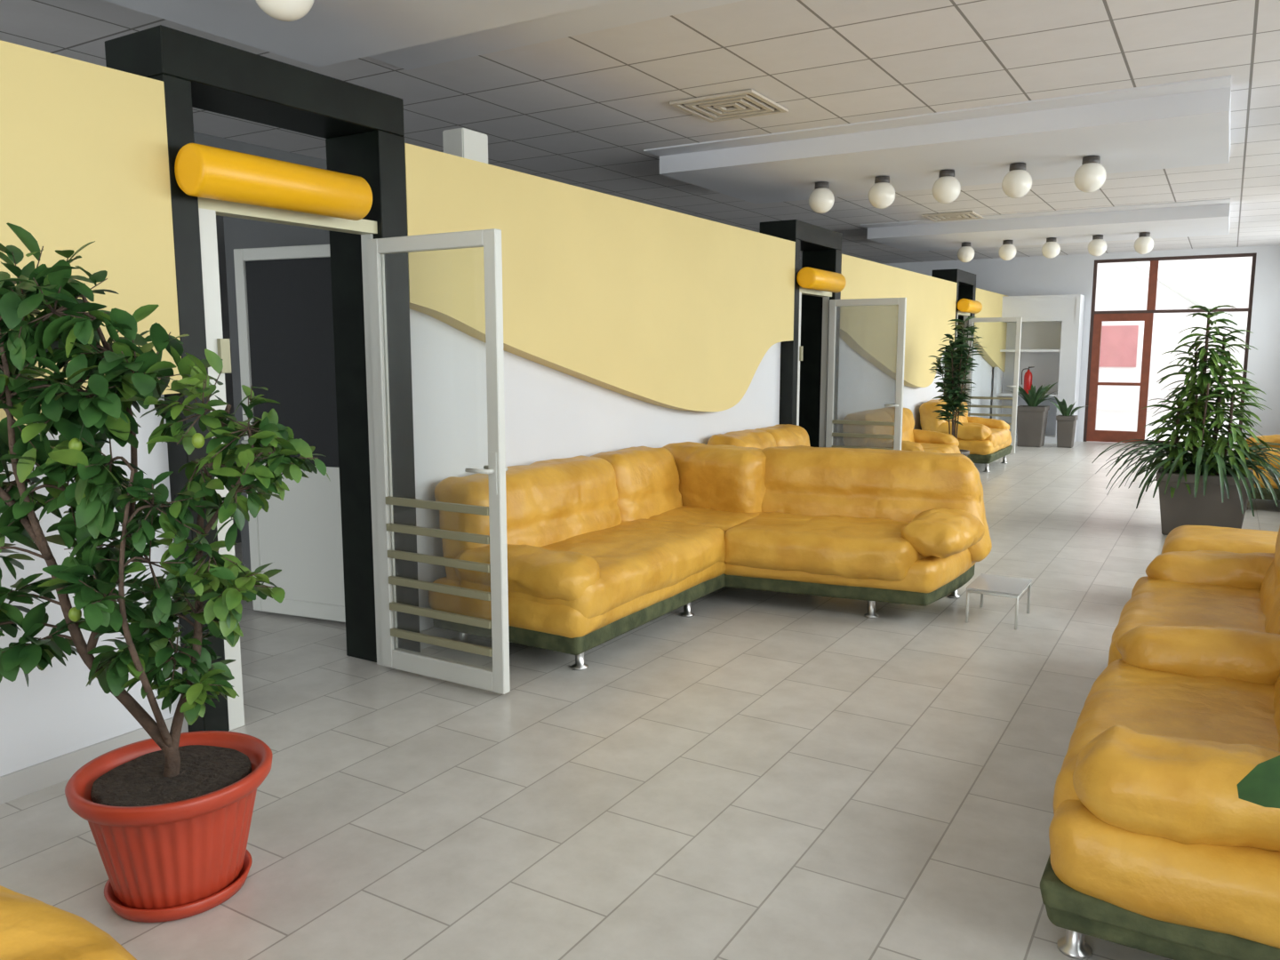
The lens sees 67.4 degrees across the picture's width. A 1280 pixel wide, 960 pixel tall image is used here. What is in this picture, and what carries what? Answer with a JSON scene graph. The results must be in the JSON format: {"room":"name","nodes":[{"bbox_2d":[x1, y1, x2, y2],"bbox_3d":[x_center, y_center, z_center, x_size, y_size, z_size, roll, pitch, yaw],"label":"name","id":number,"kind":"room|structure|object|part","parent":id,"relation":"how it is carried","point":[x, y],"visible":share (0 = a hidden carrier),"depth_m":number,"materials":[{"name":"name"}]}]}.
{"room":"public hall","nodes":[
{"label":"public hall","id":0,"kind":"room"},
{"bbox_2d":[223,216,329,571],"bbox_3d":[-1.777,-0.459,5.515,1.620,2.450,0.100,5,9,31],"label":"wall","id":1,"kind":"structure","parent":0,"point":[238,233],"depth_m":5.71,"materials":[{"name":"grey paint"}]},
{"bbox_2d":[256,475,344,606],"bbox_3d":[-1.789,0.333,5.328,0.820,0.710,0.025,3,8,22],"label":"panel","id":2,"kind":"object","parent":1,"relation":"in","point":[301,532],"depth_m":5.34,"materials":[{"name":"white metal"}]},
{"bbox_2d":[0,308,993,775],"bbox_3d":[0.564,-0.739,7.614,0.140,2.450,21.650,5,9,31],"label":"wall","id":3,"kind":"structure","parent":0,"point":[550,413],"depth_m":4.99,"materials":[{"name":"white paint"}]},
{"bbox_2d":[0,40,182,425],"bbox_3d":[-2.962,-0.356,1.563,0.120,1.612,4.690,5,9,31],"label":"wall panel","id":4,"kind":"object","parent":3,"relation":"attached to","point":[84,158],"visible":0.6,"depth_m":3.22,"materials":[{"name":"yellow paint"}]},
{"bbox_2d":[0,716,188,804],"bbox_3d":[-3.391,1.311,1.175,0.015,0.090,6.170,5,9,31],"label":"baseboard","id":5,"kind":"structure","parent":3,"relation":"attached to","point":[29,780],"depth_m":3.37,"materials":[{"name":"grey tile"}]},
{"bbox_2d":[419,626,459,649],"bbox_3d":[0.043,0.564,6.773,0.015,0.090,4.690,5,9,31],"label":"baseboard","id":6,"kind":"structure","parent":3,"relation":"attached to","point":[434,631],"depth_m":4.98,"materials":[{"name":"grey tile"}]},
{"bbox_2d":[442,128,487,163],"bbox_3d":[-0.908,-1.718,5.003,0.140,0.178,0.200,5,9,31],"label":"vent box","id":7,"kind":"object","parent":3,"relation":"on","point":[462,142],"visible":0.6,"depth_m":4.93,"materials":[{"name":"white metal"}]},
{"bbox_2d":[404,143,795,411],"bbox_3d":[0.088,-1.122,6.521,0.120,1.404,4.690,5,9,31],"label":"wall panel","id":8,"kind":"object","parent":3,"relation":"attached to","point":[651,304],"visible":0.95,"depth_m":5.91,"materials":[{"name":"yellow paint"}]},
{"bbox_2d":[839,254,957,387],"bbox_3d":[3.143,-1.787,11.501,0.120,1.404,4.690,5,9,31],"label":"wall panel","id":9,"kind":"object","parent":3,"relation":"attached to","point":[871,332],"visible":0.88,"depth_m":11.06,"materials":[{"name":"yellow paint"}]},
{"bbox_2d":[973,288,1007,372],"bbox_3d":[5.628,-2.378,15.547,0.120,1.302,2.500,5,9,31],"label":"wall panel","id":10,"kind":"object","parent":3,"relation":"attached to","point":[993,334],"depth_m":15.53,"materials":[{"name":"yellow paint"}]},
{"bbox_2d":[193,131,801,543],"bbox_3d":[-2.158,-1.280,9.211,0.150,3.100,21.650,5,9,31],"label":"wall","id":11,"kind":"structure","parent":0,"point":[201,139],"depth_m":7.38,"materials":[{"name":"paint"}]},
{"bbox_2d":[0,440,1279,959],"bbox_3d":[1.324,0.587,7.324,8.300,0.100,21.950,5,9,31],"label":"floor","id":12,"kind":"structure","parent":0,"point":[755,774],"depth_m":3.37,"materials":[{"name":"tile"}]},
{"bbox_2d":[0,880,128,959],"bbox_3d":[-1.530,0.906,1.213,2.033,0.882,0.930,5,9,31],"label":"leather sofa","id":13,"kind":"object","parent":12,"relation":"on","point":[29,930],"visible":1,"depth_m":1.05,"materials":[{"name":"yellow leather"}]},
{"bbox_2d":[0,222,330,922],"bbox_3d":[-1.420,0.252,2.578,1.165,1.819,0.544,0,8,0],"label":"tree","id":14,"kind":"object","parent":12,"relation":"on","point":[169,815],"visible":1,"depth_m":2.52,"materials":[{"name":"green plant"}]},
{"bbox_3d":[-1.294,0.963,2.681,0.515,0.344,0.515,5,9,31],"label":"pot","id":15,"kind":"part","parent":14,"relation":"part of","materials":[{"name":"plastic"}]},
{"bbox_2d":[104,24,420,732],"bbox_3d":[-1.456,-0.368,4.103,0.536,2.645,1.180,5,9,31],"label":"portal","id":16,"kind":"object","parent":12,"relation":"on","point":[360,196],"visible":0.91,"depth_m":3.98,"materials":[{"name":"black metal"}]},
{"bbox_3d":[-1.600,-0.477,3.692,0.022,0.130,0.040,5,9,31],"label":"strike plate","id":17,"kind":"part","parent":16,"relation":"part of","materials":[{"name":"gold metal"}]},
{"bbox_2d":[233,244,345,622],"bbox_3d":[-1.789,-0.237,5.252,0.950,2.040,0.045,3,8,22],"label":"frame","id":18,"kind":"object","parent":12,"relation":"on","point":[287,606],"visible":0.42,"depth_m":5.33,"materials":[{"name":"white metal"}]},
{"bbox_2d":[245,256,339,467],"bbox_3d":[-1.789,-0.631,5.199,0.820,1.115,0.008,3,8,22],"label":"pane","id":19,"kind":"object","parent":18,"relation":"attached to","point":[290,300],"visible":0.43,"depth_m":5.22,"materials":[{"name":"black glass"}]},
{"bbox_2d":[262,463,339,479],"bbox_3d":[-1.789,-0.048,5.277,0.820,0.060,0.045,3,8,22],"label":"rail","id":20,"kind":"object","parent":18,"relation":"attached to","point":[332,472],"visible":0.21,"depth_m":5.21,"materials":[{"name":"white metal"}]},
{"bbox_2d":[367,228,510,694],"bbox_3d":[-0.897,-0.074,4.260,0.740,1.980,0.044,5,9,31],"label":"frame","id":21,"kind":"object","parent":12,"relation":"on","point":[496,679],"visible":0.99,"depth_m":4.20,"materials":[{"name":"white metal"}]},
{"bbox_2d":[384,496,492,656],"bbox_3d":[-0.906,0.424,4.310,0.610,0.660,0.024,5,9,31],"label":"slats","id":22,"kind":"object","parent":21,"relation":"attached to","point":[484,651],"visible":1,"depth_m":4.29,"materials":[{"name":"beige metal"}]},
{"bbox_2d":[464,451,507,495],"bbox_3d":[-0.651,-0.035,4.114,0.135,0.180,0.140,5,9,31],"label":"door handle","id":23,"kind":"object","parent":21,"relation":"attached to","point":[492,456],"depth_m":4.06,"materials":[{"name":"white metal"}]},
{"bbox_3d":[-0.656,-0.045,4.115,0.125,0.020,0.140,5,9,31],"label":"handle","id":24,"kind":"part","parent":23,"relation":"part of","materials":[{"name":"silver metal"}]},
{"bbox_2d":[428,441,991,670],"bbox_3d":[0.553,0.346,5.356,2.300,0.897,2.713,5,9,31],"label":"sofa","id":25,"kind":"object","parent":12,"relation":"on","point":[602,547],"visible":0.97,"depth_m":5.38,"materials":[{"name":"yellow leather"}]},
{"bbox_3d":[0.387,0.323,6.123,0.789,0.248,0.708,5,9,31],"label":"seat corner","id":26,"kind":"part","parent":25,"relation":"part of","materials":[{"name":"yellow leather"}]},
{"bbox_2d":[707,424,810,449],"bbox_3d":[1.229,0.034,7.752,0.922,0.882,1.538,5,9,31],"label":"leather sofa","id":27,"kind":"object","parent":12,"relation":"on","point":[783,435],"visible":0.05,"depth_m":7.70,"materials":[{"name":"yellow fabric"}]},
{"bbox_2d":[707,430,776,449],"bbox_3d":[0.839,-0.069,7.557,0.437,0.617,0.746,5,9,31],"label":"cushion","id":28,"kind":"object","parent":27,"relation":"on","point":[759,439],"depth_m":7.39,"materials":[{"name":"yellow leather"}]},
{"bbox_2d":[754,424,810,447],"bbox_3d":[1.213,-0.153,8.162,0.445,0.620,0.743,5,9,31],"label":"cushion","id":29,"kind":"object","parent":27,"relation":"on","point":[784,435],"depth_m":8.02,"materials":[{"name":"yellow leather"}]},
{"bbox_2d":[759,219,846,447],"bbox_3d":[1.599,-1.033,9.083,0.536,2.645,1.180,5,9,31],"label":"portal","id":30,"kind":"object","parent":12,"relation":"on","point":[804,359],"visible":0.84,"depth_m":9.30,"materials":[{"name":"black metal"}]},
{"bbox_3d":[1.455,-1.142,8.672,0.022,0.130,0.040,5,9,31],"label":"strike plate","id":31,"kind":"part","parent":30,"relation":"part of","materials":[{"name":"gold metal"}]},
{"bbox_2d":[825,297,906,450],"bbox_3d":[2.158,-0.739,9.240,0.740,1.980,0.044,5,9,31],"label":"frame","id":32,"kind":"object","parent":12,"relation":"on","point":[901,302],"visible":0.53,"depth_m":9.10,"materials":[{"name":"white metal"}]},
{"bbox_2d":[832,419,894,450],"bbox_3d":[2.148,-0.241,9.290,0.610,0.660,0.024,5,9,31],"label":"slats","id":33,"kind":"object","parent":32,"relation":"attached to","point":[835,421],"visible":0.44,"depth_m":9.24,"materials":[{"name":"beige metal"}]},
{"bbox_2d":[884,396,900,415],"bbox_3d":[2.403,-0.699,9.094,0.135,0.180,0.140,5,9,31],"label":"door handle","id":34,"kind":"object","parent":32,"relation":"attached to","point":[898,399],"depth_m":9.05,"materials":[{"name":"white metal"}]},
{"bbox_3d":[2.399,-0.709,9.095,0.125,0.020,0.140,5,9,31],"label":"handle","id":35,"kind":"part","parent":34,"relation":"part of","materials":[{"name":"silver metal"}]},
{"bbox_2d":[842,407,960,452],"bbox_3d":[2.865,-0.321,10.418,0.918,0.880,1.734,5,9,31],"label":"leather sofa","id":36,"kind":"object","parent":12,"relation":"on","point":[912,439],"visible":0.26,"depth_m":10.19,"materials":[{"name":"yellow leather"}]},
{"bbox_2d":[842,409,893,447],"bbox_3d":[2.449,-0.418,10.174,0.442,0.623,0.841,5,9,31],"label":"cushion","id":37,"kind":"object","parent":36,"relation":"on","point":[869,415],"depth_m":9.86,"materials":[{"name":"yellow leather"}]},
{"bbox_3d":[2.537,-0.302,9.788,0.684,0.234,0.296,5,9,31],"label":"armrest","id":38,"kind":"part","parent":36,"relation":"part of","materials":[{"name":"yellow leather"}]},
{"bbox_2d":[877,407,914,442],"bbox_3d":[2.878,-0.513,10.871,0.447,0.617,0.843,5,9,31],"label":"cushion","id":39,"kind":"object","parent":36,"relation":"on","point":[908,418],"depth_m":10.76,"materials":[{"name":"yellow leather"}]},
{"bbox_2d":[922,448,939,451],"bbox_3d":[2.759,-0.202,10.082,0.736,0.253,0.736,5,9,31],"label":"seat cushion","id":40,"kind":"object","parent":36,"relation":"on","point":[924,449],"depth_m":10.15,"materials":[{"name":"yellow leather"}]},
{"bbox_3d":[3.272,-0.456,10.982,0.679,0.240,0.305,5,9,31],"label":"armrest","id":41,"kind":"part","parent":36,"relation":"part of","materials":[{"name":"yellow leather"}]},
{"bbox_2d":[914,442,959,452],"bbox_3d":[3.126,-0.286,10.681,0.733,0.253,0.739,5,9,31],"label":"seat cushion","id":42,"kind":"object","parent":36,"relation":"on","point":[940,446],"depth_m":10.51,"materials":[{"name":"yellow leather"}]},
{"bbox_2d":[928,316,984,455],"bbox_3d":[3.703,-0.958,11.287,0.588,1.914,0.704,0,8,1],"label":"potted oleander","id":43,"kind":"object","parent":12,"relation":"on","point":[959,356],"visible":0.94,"depth_m":11.21,"materials":[{"name":"green plant"}]},
{"bbox_2d":[959,448,969,455],"bbox_3d":[3.713,-0.182,11.418,0.380,0.340,0.380,5,9,31],"label":"pot","id":44,"kind":"object","parent":43,"relation":"on","point":[966,452],"depth_m":11.28,"materials":[{"name":"grey"}]},
{"bbox_2d":[931,268,982,409],"bbox_3d":[4.648,-1.696,14.054,0.536,2.645,1.180,5,9,31],"label":"portal","id":45,"kind":"object","parent":12,"relation":"on","point":[966,306],"visible":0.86,"depth_m":13.69,"materials":[{"name":"black metal"}]},
{"bbox_2d":[919,399,1012,471],"bbox_3d":[4.322,-0.631,12.732,0.981,0.884,1.491,5,9,31],"label":"leather sofa","id":46,"kind":"object","parent":12,"relation":"on","point":[987,440],"visible":0.67,"depth_m":12.21,"materials":[{"name":"yellow leather"}]},
{"bbox_2d":[919,399,967,431],"bbox_3d":[4.102,-0.774,12.844,0.454,0.630,1.411,5,9,31],"label":"cushion","id":47,"kind":"object","parent":46,"relation":"on","point":[929,422],"depth_m":12.27,"materials":[{"name":"yellow leather"}]},
{"bbox_3d":[4.065,-0.622,12.208,0.729,0.241,0.315,5,9,31],"label":"armrest","id":48,"kind":"part","parent":46,"relation":"part of","materials":[{"name":"yellow leather"}]},
{"bbox_3d":[4.673,-0.759,13.187,0.734,0.242,0.315,5,9,31],"label":"armrest","id":49,"kind":"part","parent":46,"relation":"part of","materials":[{"name":"yellow leather"}]},
{"bbox_2d":[987,428,1010,447],"bbox_3d":[4.403,-0.554,12.695,0.786,0.255,1.195,5,9,31],"label":"seat cushion","id":50,"kind":"object","parent":46,"relation":"on","point":[997,437],"depth_m":12.44,"materials":[{"name":"yellow leather"}]},
{"bbox_2d":[965,317,1022,453],"bbox_3d":[5.207,-1.402,14.211,0.740,1.980,0.044,5,9,31],"label":"frame","id":51,"kind":"object","parent":12,"relation":"on","point":[1018,320],"visible":0.48,"depth_m":14.06,"materials":[{"name":"white metal"}]},
{"bbox_2d":[968,396,1012,432],"bbox_3d":[5.198,-0.904,14.262,0.610,0.660,0.024,5,9,31],"label":"slats","id":52,"kind":"object","parent":51,"relation":"attached to","point":[973,397],"visible":0.65,"depth_m":14.22,"materials":[{"name":"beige metal"}]},
{"bbox_2d":[1013,381,1016,393],"bbox_3d":[5.494,-1.359,14.041,0.040,0.180,0.054,5,9,31],"label":"lock plate","id":53,"kind":"object","parent":51,"relation":"attached to","point":[1015,382],"visible":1,"depth_m":14.02,"materials":[{"name":"white metal"}]},
{"bbox_2d":[965,573,1031,629],"bbox_3d":[2.038,0.685,5.453,0.280,0.200,0.400,5,9,31],"label":"side table","id":54,"kind":"object","parent":12,"relation":"on","point":[984,584],"visible":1,"depth_m":5.37,"materials":[{"name":"glass"}]},
{"bbox_2d":[1006,382,1058,447],"bbox_3d":[6.223,-1.056,15.375,0.829,1.027,0.812,5,9,31],"label":"potted aspidistra","id":55,"kind":"object","parent":12,"relation":"on","point":[1031,418],"visible":0.96,"depth_m":15.24,"materials":[{"name":"ceramic"}]},
{"bbox_2d":[1016,410,1047,447],"bbox_3d":[6.281,-0.854,15.397,0.418,0.620,0.418,5,9,31],"label":"pot","id":56,"kind":"object","parent":55,"relation":"on","point":[1031,425],"depth_m":15.24,"materials":[{"name":"grey plastic"}]},
{"bbox_2d":[992,294,1084,443],"bbox_3d":[6.685,-1.864,16.165,1.280,2.420,0.510,5,9,31],"label":"shelf unit","id":57,"kind":"object","parent":12,"relation":"on","point":[1052,325],"visible":0.68,"depth_m":16.11,"materials":[{"name":"paint"}]},
{"bbox_2d":[1021,366,1034,393],"bbox_3d":[6.540,-1.686,16.195,0.129,0.457,0.179,-4,8,-26],"label":"fire extinguisher","id":58,"kind":"object","parent":57,"relation":"on","point":[1028,377],"visible":0.85,"depth_m":16.14,"materials":[{"name":"red metal"}]},
{"bbox_2d":[1050,396,1087,447],"bbox_3d":[6.793,-0.929,15.242,0.538,0.810,0.564,1,8,7],"label":"potted aspidistra","id":59,"kind":"object","parent":12,"relation":"on","point":[1066,423],"visible":1,"depth_m":15.14,"materials":[{"name":"ceramic"}]},
{"bbox_2d":[1056,420,1076,447],"bbox_3d":[6.761,-0.761,15.233,0.258,0.480,0.258,5,9,31],"label":"pot","id":60,"kind":"object","parent":59,"relation":"on","point":[1066,429],"depth_m":15.14,"materials":[{"name":"grey plastic"}]},
{"bbox_2d":[1040,624,1279,959],"bbox_3d":[1.694,0.718,2.633,0.928,0.880,1.436,5,9,31],"label":"leather sofa","id":61,"kind":"object","parent":12,"relation":"on","point":[1153,847],"visible":0.99,"depth_m":2.22,"materials":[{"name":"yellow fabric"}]},
{"bbox_2d":[1054,660,1278,809],"bbox_3d":[1.615,0.780,2.690,0.732,0.256,1.140,5,9,31],"label":"seat cushion","id":62,"kind":"object","parent":61,"relation":"on","point":[1237,704],"depth_m":2.81,"materials":[{"name":"yellow leather"}]},
{"bbox_3d":[1.364,0.716,2.188,0.690,0.243,0.309,5,9,31],"label":"armrest","id":63,"kind":"part","parent":61,"relation":"part of","materials":[{"name":"yellow leather"}]},
{"bbox_3d":[1.941,0.587,3.121,0.699,0.248,0.313,5,9,31],"label":"armrest","id":64,"kind":"part","parent":61,"relation":"part of","materials":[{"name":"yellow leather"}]},
{"bbox_2d":[1270,666,1279,751],"bbox_3d":[1.897,0.606,2.500,0.447,0.624,1.364,5,9,31],"label":"cushion","id":65,"kind":"object","parent":61,"relation":"on","point":[1275,671],"depth_m":2.72,"materials":[{"name":"yellow leather"}]},
{"bbox_2d":[1092,304,1279,535],"bbox_3d":[4.689,-0.490,7.919,1.632,1.878,1.634,-7,10,-40],"label":"dracaena","id":66,"kind":"object","parent":12,"relation":"on","point":[1199,486],"visible":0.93,"depth_m":7.78,"materials":[{"name":"plant"}]},
{"bbox_2d":[1108,530,1279,663],"bbox_3d":[2.434,0.557,3.842,0.923,0.879,1.403,5,9,31],"label":"leather sofa","id":67,"kind":"object","parent":12,"relation":"on","point":[1193,587],"visible":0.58,"depth_m":4.04,"materials":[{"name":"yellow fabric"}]},
{"bbox_2d":[1108,577,1264,663],"bbox_3d":[2.326,0.624,3.845,0.733,0.253,1.240,5,9,31],"label":"seat cushion","id":68,"kind":"object","parent":67,"relation":"on","point":[1214,603],"depth_m":3.89,"materials":[{"name":"yellow leather"}]},
{"bbox_3d":[2.670,0.429,4.311,0.691,0.236,0.296,5,9,31],"label":"armrest","id":69,"kind":"part","parent":67,"relation":"part of","materials":[{"name":"yellow leather"}]},
{"bbox_2d":[1258,530,1279,630],"bbox_3d":[2.639,0.445,3.708,0.444,0.621,1.326,5,9,31],"label":"cushion","id":70,"kind":"object","parent":67,"relation":"on","point":[1268,563],"depth_m":3.81,"materials":[{"name":"yellow leather"}]},
{"bbox_2d":[1158,481,1251,535],"bbox_3d":[4.694,0.193,8.009,0.657,0.500,0.657,5,9,31],"label":"pot","id":71,"kind":"object","parent":12,"relation":"on","point":[1208,509],"depth_m":7.75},
{"bbox_2d":[1161,524,1279,553],"bbox_3d":[3.358,0.539,5.449,0.707,0.491,0.685,5,9,31],"label":"leather sofa","id":72,"kind":"object","parent":12,"relation":"on","point":[1188,536],"visible":0.25,"depth_m":5.31,"materials":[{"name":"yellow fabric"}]},
{"bbox_2d":[1236,755,1279,807],"bbox_3d":[1.223,0.798,1.387,0.658,1.051,0.340,5,9,31],"label":"rubber plant","id":73,"kind":"object","parent":12,"relation":"on","point":[1260,786],"visible":1,"depth_m":1.48,"materials":[{"name":"green plant"}]},
{"bbox_2d":[1245,435,1279,509],"bbox_3d":[6.556,-0.218,9.645,0.977,0.881,1.836,5,9,31],"label":"leather sofa","id":74,"kind":"object","parent":12,"relation":"on","point":[1276,439],"visible":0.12,"depth_m":9.06,"materials":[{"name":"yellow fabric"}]},
{"bbox_3d":[6.123,-0.201,9.021,0.741,0.240,0.304,5,9,31],"label":"armrest","id":75,"kind":"part","parent":74,"relation":"part of","materials":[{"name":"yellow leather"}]},
{"bbox_3d":[6.906,-0.368,10.300,0.749,0.247,0.315,5,9,31],"label":"armrest","id":76,"kind":"part","parent":74,"relation":"part of","materials":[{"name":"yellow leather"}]},
{"bbox_2d":[0,0,1279,263],"bbox_3d":[1.324,-2.595,6.900,8.300,0.120,21.950,5,9,31],"label":"ceiling","id":77,"kind":"structure","parent":0,"point":[583,110],"depth_m":5.73,"materials":[{"name":"paint"}]},
{"bbox_2d":[255,0,313,21],"bbox_3d":[-1.285,-1.792,3.454,0.220,0.260,0.220,5,9,31],"label":"ceiling lamp","id":78,"kind":"object","parent":77,"relation":"attached to","point":[280,10],"visible":1,"depth_m":3.43,"materials":[{"name":"grey glass"}]},
{"bbox_2d":[104,0,616,67],"bbox_3d":[-0.438,-1.951,3.090,4.000,0.150,1.900,5,9,31],"label":"ceiling beam","id":79,"kind":"structure","parent":77,"relation":"attached to","point":[332,31],"depth_m":4.24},
{"bbox_2d":[368,0,743,70],"bbox_3d":[0.221,-2.163,4.157,4.000,0.012,0.640,5,9,31],"label":"ceiling beam","id":80,"kind":"structure","parent":77,"relation":"attached to","point":[619,12],"depth_m":4.79,"materials":[{"name":"paint"}]},
{"bbox_2d":[669,88,788,122],"bbox_3d":[0.587,-2.442,6.280,0.580,0.020,0.580,5,9,31],"label":"ceiling vent","id":81,"kind":"object","parent":77,"relation":"attached to","point":[746,103],"depth_m":6.25,"materials":[{"name":"white metal"}]},
{"bbox_2d":[808,181,834,213],"bbox_3d":[1.570,-2.439,8.299,0.220,0.260,0.220,5,9,31],"label":"ceiling lamp","id":82,"kind":"object","parent":77,"relation":"attached to","point":[821,199],"visible":1,"depth_m":8.23,"materials":[{"name":"grey glass"}]},
{"bbox_2d":[868,176,895,208],"bbox_3d":[2.022,-2.403,8.026,0.220,0.260,0.220,5,9,31],"label":"ceiling lamp","id":83,"kind":"object","parent":77,"relation":"attached to","point":[882,194],"visible":1,"depth_m":7.96,"materials":[{"name":"grey glass"}]},
{"bbox_2d":[643,75,1231,156],"bbox_3d":[1.803,-2.507,6.736,4.000,0.012,0.250,5,9,31],"label":"ceiling beam","id":84,"kind":"structure","parent":77,"relation":"attached to","point":[1220,82],"depth_m":6.50,"materials":[{"name":"paint"}]},
{"bbox_2d":[659,87,1231,204],"bbox_3d":[2.362,-2.560,7.655,4.000,0.150,1.900,5,9,31],"label":"ceiling beam","id":85,"kind":"structure","parent":77,"relation":"attached to","point":[1187,129],"depth_m":7.10,"materials":[{"name":"white paint"}]},
{"bbox_2d":[932,169,960,203],"bbox_3d":[2.475,-2.366,7.753,0.220,0.260,0.220,5,9,31],"label":"ceiling lamp","id":86,"kind":"object","parent":77,"relation":"attached to","point":[947,188],"visible":1,"depth_m":7.68,"materials":[{"name":"grey glass"}]},
{"bbox_2d":[921,210,983,221],"bbox_3d":[3.704,-3.120,11.362,0.580,0.020,0.580,5,9,31],"label":"ceiling vent","id":87,"kind":"object","parent":77,"relation":"attached to","point":[969,214],"depth_m":11.30,"materials":[{"name":"white metal"}]},
{"bbox_2d":[957,242,974,262],"bbox_3d":[4.365,-3.047,12.856,0.220,0.260,0.220,5,9,31],"label":"ceiling lamp","id":88,"kind":"object","parent":77,"relation":"attached to","point":[965,253],"visible":1,"depth_m":12.79,"materials":[{"name":"grey glass"}]},
{"bbox_2d":[998,240,1016,260],"bbox_3d":[4.817,-3.011,12.583,0.220,0.260,0.220,5,9,31],"label":"ceiling lamp","id":89,"kind":"object","parent":77,"relation":"attached to","point":[1007,252],"visible":1,"depth_m":12.51,"materials":[{"name":"grey glass"}]},
{"bbox_2d":[1001,162,1031,198],"bbox_3d":[2.937,-2.329,7.475,0.220,0.260,0.220,5,9,31],"label":"ceiling lamp","id":90,"kind":"object","parent":77,"relation":"attached to","point":[1017,182],"visible":1,"depth_m":7.41,"materials":[{"name":"grey glass"}]},
{"bbox_2d":[859,198,1230,227],"bbox_3d":[4.570,-3.109,11.246,4.000,0.012,0.300,5,9,31],"label":"trim","id":91,"kind":"structure","parent":77,"relation":"attached to","point":[1226,200],"depth_m":10.99,"materials":[{"name":"paint"}]},
{"bbox_2d":[867,203,1230,251],"bbox_3d":[5.141,-3.165,12.187,4.000,0.150,1.900,5,9,31],"label":"ceiling beam","id":92,"kind":"structure","parent":77,"relation":"attached to","point":[1207,220],"depth_m":11.67,"materials":[{"name":"white paint"}]},
{"bbox_2d":[1041,237,1060,258],"bbox_3d":[5.270,-2.974,12.310,0.220,0.260,0.220,5,9,31],"label":"ceiling lamp","id":93,"kind":"object","parent":77,"relation":"attached to","point":[1051,249],"visible":1,"depth_m":12.24,"materials":[{"name":"grey glass"}]},
{"bbox_2d":[1073,155,1106,192],"bbox_3d":[3.381,-2.293,7.207,0.220,0.260,0.220,5,9,31],"label":"ceiling lamp","id":94,"kind":"object","parent":77,"relation":"attached to","point":[1091,176],"visible":1,"depth_m":7.14,"materials":[{"name":"grey glass"}]},
{"bbox_2d":[1088,234,1106,255],"bbox_3d":[5.732,-2.937,12.032,0.220,0.260,0.220,5,9,31],"label":"ceiling lamp","id":95,"kind":"object","parent":77,"relation":"attached to","point":[1097,246],"visible":1,"depth_m":11.96,"materials":[{"name":"grey glass"}]},
{"bbox_2d":[1134,232,1153,254],"bbox_3d":[6.176,-2.901,11.764,0.220,0.260,0.220,5,9,31],"label":"ceiling lamp","id":96,"kind":"object","parent":77,"relation":"attached to","point":[1144,244],"visible":1,"depth_m":11.70,"materials":[{"name":"grey glass"}]},
{"bbox_2d":[884,244,1279,441],"bbox_3d":[7.000,-2.234,16.366,8.000,3.100,0.200,5,9,31],"label":"wall","id":97,"kind":"structure","parent":0,"point":[1060,275],"depth_m":15.61,"materials":[{"name":"white paint"}]},
{"bbox_2d":[1082,252,1256,444],"bbox_3d":[8.468,-2.063,15.464,2.260,3.000,0.100,5,9,31],"label":"window frame","id":98,"kind":"structure","parent":97,"relation":"in","point":[1091,434],"depth_m":15.68,"materials":[{"name":"brown wood"}]},
{"bbox_3d":[7.925,-2.087,15.794,0.890,2.940,0.100,5,9,31],"label":"frame","id":99,"kind":"part","parent":98,"relation":"part of","materials":[{"name":"brown wood"}]},
{"label":"outside","id":100,"kind":"structure","parent":0,"visible":0},
{"bbox_2d":[1095,408,1239,445],"bbox_3d":[20.222,-2.788,33.183,60.000,0.150,42.150,5,9,31],"label":"ground","id":101,"kind":"structure","parent":100,"point":[1106,419],"depth_m":21.77,"materials":[{"name":"white"}]},
{"bbox_2d":[1095,256,1252,412],"bbox_3d":[15.251,-6.025,26.443,26.000,8.050,4.000,5,9,31],"label":"facade","id":102,"kind":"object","parent":101,"relation":"on","point":[1222,281],"visible":0.11,"depth_m":25.24,"materials":[{"name":"white glass"}]},
{"bbox_2d":[1099,325,1138,367],"bbox_3d":[11.806,-5.419,26.246,17.600,4.600,0.050,5,9,31],"label":"windows","id":103,"kind":"structure","parent":102,"relation":"attached to","point":[1118,346],"depth_m":25.80,"materials":[{"name":"pink glass"}]},
{"bbox_2d":[1128,261,1247,338],"bbox_3d":[9.562,-2.771,17.438,3.329,4.081,0.198,4,8,26],"label":"strut","id":104,"kind":"object","parent":101,"relation":"on","point":[1165,279],"visible":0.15,"depth_m":17.17,"materials":[{"name":"white metal"}]}
]}

